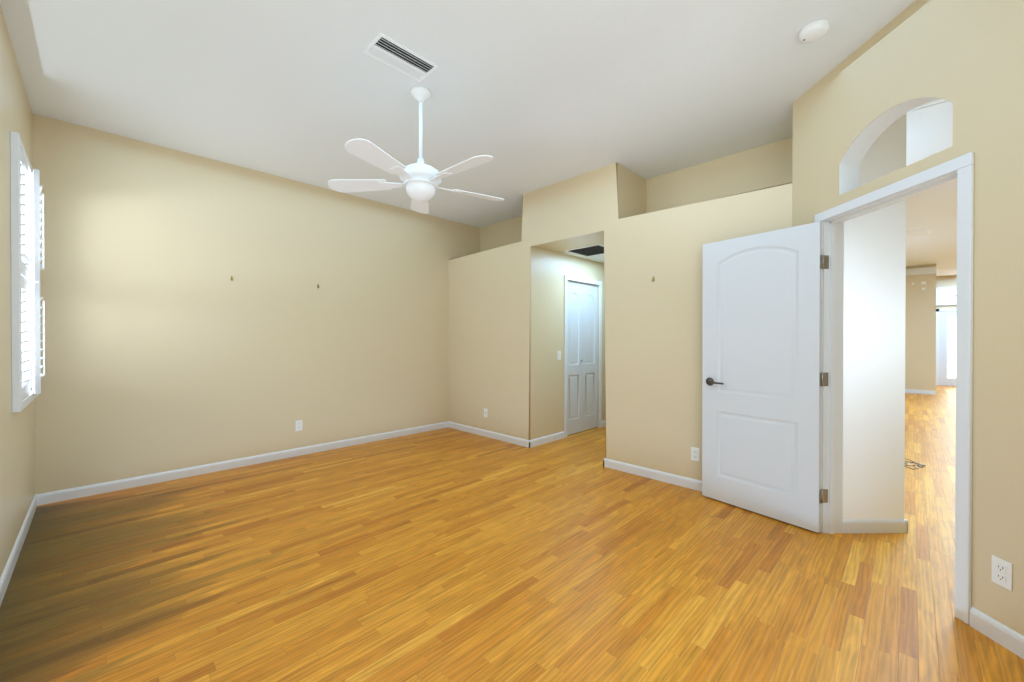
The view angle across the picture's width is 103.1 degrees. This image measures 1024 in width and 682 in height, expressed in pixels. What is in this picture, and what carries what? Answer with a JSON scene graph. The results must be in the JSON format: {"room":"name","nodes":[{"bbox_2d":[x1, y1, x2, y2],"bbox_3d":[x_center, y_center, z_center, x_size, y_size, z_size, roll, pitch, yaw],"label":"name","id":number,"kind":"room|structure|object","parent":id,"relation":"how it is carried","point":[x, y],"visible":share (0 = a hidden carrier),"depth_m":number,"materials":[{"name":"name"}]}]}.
{"room":"empty bedroom","nodes":[
{"label":"empty bedroom","id":0,"kind":"room"},
{"bbox_2d":[0,5,34,577],"bbox_3d":[-1.720,-0.227,1.097,5.593,3.004,0.150,0,0,45],"label":"wall","id":1,"kind":"structure","parent":0,"point":[17,472],"depth_m":2.26,"materials":[{"name":"beige paint"}]},
{"bbox_2d":[10,131,37,412],"bbox_3d":[-3.240,-0.393,2.615,0.990,1.600,0.182,0,0,45],"label":"window","id":2,"kind":"structure","parent":1,"relation":"in","point":[18,403],"depth_m":2.32,"materials":[{"name":"white"}]},
{"bbox_2d":[20,147,44,400],"bbox_3d":[-3.172,-0.394,2.683,0.884,1.494,0.100,0,0,45],"label":"window shutters","id":3,"kind":"object","parent":2,"relation":"attached to","point":[31,207],"visible":0.81,"depth_m":2.66,"materials":[{"name":"white wood"}]},
{"bbox_2d":[32,113,479,494],"bbox_3d":[-2.132,-0.247,4.773,0.150,3.004,4.812,0,0,45],"label":"wall","id":4,"kind":"structure","parent":0,"point":[170,344],"depth_m":3.92,"materials":[{"name":"beige paint"}]},
{"bbox_2d":[296,420,301,430],"bbox_3d":[-2.336,0.927,4.460,0.008,0.114,0.070,0,0,45],"label":"outlet","id":5,"kind":"object","parent":4,"relation":"attached to","point":[298,425],"visible":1,"depth_m":4.46,"materials":[{"name":"white plastic"}]},
{"bbox_2d":[0,420,1023,658],"bbox_3d":[0.534,1.220,3.482,5.474,0.085,6.400,0,0,45],"label":"baseboard","id":6,"kind":"structure","parent":4,"relation":"attached to","point":[1008,638],"depth_m":3.52,"materials":[{"name":"white wood"}]},
{"bbox_2d":[0,0,956,276],"bbox_3d":[5.187,-1.829,6.042,8.793,0.154,16.900,0,0,45],"label":"ceiling","id":7,"kind":"structure","parent":0,"point":[529,95],"depth_m":2.74,"materials":[{"name":"white paint"}]},
{"bbox_2d":[363,32,438,81],"bbox_3d":[-0.677,-1.730,2.500,0.215,0.014,0.400,0,0,45],"label":"ceiling vent","id":8,"kind":"object","parent":7,"relation":"in","point":[388,51],"visible":1,"depth_m":2.48,"materials":[{"name":"white metal"}]},
{"bbox_2d":[328,86,503,213],"bbox_3d":[-0.597,-1.356,2.817,1.239,0.764,1.270,0,0,45],"label":"ceiling fan","id":9,"kind":"object","parent":7,"relation":"hanging from","point":[420,180],"visible":1,"depth_m":2.76,"materials":[{"name":"white plastic"}]},
{"bbox_2d":[799,19,829,42],"bbox_3d":[1.679,-1.715,2.260,0.140,0.040,0.140,0,0,45],"label":"smoke detector","id":10,"kind":"object","parent":7,"relation":"attached to","point":[814,31],"visible":1,"depth_m":2.23,"materials":[{"name":"white plastic"}]},
{"bbox_2d":[0,385,1023,681],"bbox_3d":[5.625,1.306,6.505,8.793,0.120,18.150,0,0,45],"label":"floor","id":11,"kind":"structure","parent":0,"point":[448,555],"depth_m":2.16,"materials":[{"name":"brown wood"}]},
{"bbox_2d":[905,459,924,469],"bbox_3d":[4.047,1.250,4.132,0.223,0.014,0.407,0,0,45],"label":"cord","id":12,"kind":"object","parent":11,"relation":"on","point":[917,466],"visible":0.62,"depth_m":4.10,"materials":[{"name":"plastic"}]},
{"bbox_2d":[561,253,604,431],"bbox_3d":[1.287,0.058,5.983,0.140,2.381,2.008,0,0,45],"label":"wall","id":13,"kind":"structure","parent":0,"point":[574,266],"depth_m":5.60,"materials":[{"name":"beige paint"}]},
{"bbox_2d":[557,351,560,359],"bbox_3d":[0.603,0.183,5.182,0.010,0.114,0.070,0,0,45],"label":"light switch","id":14,"kind":"object","parent":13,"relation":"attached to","point":[558,355],"visible":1,"depth_m":5.17,"materials":[{"name":"white plastic"}]},
{"bbox_2d":[567,281,597,434],"bbox_3d":[0.965,0.223,5.588,0.058,2.036,0.761,0,0,45],"label":"bifold closet door","id":15,"kind":"structure","parent":13,"relation":"in","point":[582,358],"depth_m":5.59,"materials":[{"name":"white wood"}]},
{"bbox_2d":[564,275,601,437],"bbox_3d":[0.986,0.197,5.567,0.017,2.107,0.881,0,0,45],"label":"trim","id":16,"kind":"structure","parent":13,"relation":"attached to","point":[578,279],"depth_m":5.29,"materials":[{"name":"white wood"}]},
{"bbox_2d":[563,252,603,262],"bbox_3d":[1.700,-1.155,5.571,1.259,0.050,2.008,0,0,45],"label":"ceiling","id":17,"kind":"structure","parent":0,"point":[598,258],"depth_m":5.50,"materials":[{"name":"white paint"}]},
{"bbox_2d":[565,244,603,256],"bbox_3d":[1.006,-1.122,5.067,0.500,0.011,0.500,0,0,45],"label":"ceiling vent","id":18,"kind":"object","parent":17,"relation":"in","point":[592,250],"visible":0.77,"depth_m":5.06,"materials":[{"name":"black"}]},
{"bbox_2d":[448,137,792,480],"bbox_3d":[0.894,-0.246,4.630,4.366,3.004,0.771,0,0,45],"label":"wall","id":19,"kind":"structure","parent":0,"point":[504,329],"depth_m":4.02,"materials":[{"name":"beige paint"}]},
{"bbox_2d":[691,447,699,461],"bbox_3d":[1.558,0.962,3.455,0.070,0.114,0.008,0,0,45],"label":"outlet","id":20,"kind":"object","parent":19,"relation":"attached to","point":[695,454],"visible":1,"depth_m":3.45,"materials":[{"name":"white plastic"}]},
{"bbox_2d":[843,113,906,519],"bbox_3d":[2.389,-0.236,2.830,0.419,3.004,0.292,0,0,0],"label":"wall","id":21,"kind":"structure","parent":0,"point":[874,305],"depth_m":2.69,"materials":[{"name":"white paint"}]},
{"bbox_2d":[792,0,1023,635],"bbox_3d":[2.119,-0.232,2.049,0.130,3.004,1.850,0,0,0],"label":"wall","id":22,"kind":"structure","parent":0,"point":[965,58],"depth_m":1.79,"materials":[{"name":"beige paint"}]},
{"bbox_2d":[702,222,828,532],"bbox_3d":[1.813,0.237,2.986,0.819,2.032,0.208,0,0,45],"label":"entry door","id":23,"kind":"structure","parent":22,"relation":"in","point":[764,378],"depth_m":2.92,"materials":[{"name":"white wood"}]},
{"bbox_2d":[815,152,973,624],"bbox_3d":[2.117,0.212,2.276,0.164,2.113,0.926,0,0,0],"label":"door frame","id":24,"kind":"structure","parent":22,"relation":"attached to","point":[959,170],"depth_m":2.04,"materials":[{"name":"white wood"}]},
{"bbox_2d":[992,555,1011,590],"bbox_3d":[2.053,0.972,1.706,0.008,0.114,0.070,0,0,0],"label":"outlet","id":25,"kind":"object","parent":22,"relation":"attached to","point":[1002,572],"depth_m":1.70,"materials":[{"name":"white plastic"}]},
{"bbox_2d":[905,264,956,394],"bbox_3d":[6.111,-0.247,5.142,6.200,3.000,16.900,0,0,45],"label":"wall","id":26,"kind":"structure","parent":0,"point":[921,307],"depth_m":9.50,"materials":[{"name":"beige paint"}]},
{"bbox_2d":[936,286,956,385],"bbox_3d":[12.079,-0.123,10.866,1.060,2.690,0.065,0,0,45],"label":"entry door","id":27,"kind":"structure","parent":26,"relation":"in","point":[945,347],"depth_m":11.08,"materials":[{"name":"white"}]}
]}

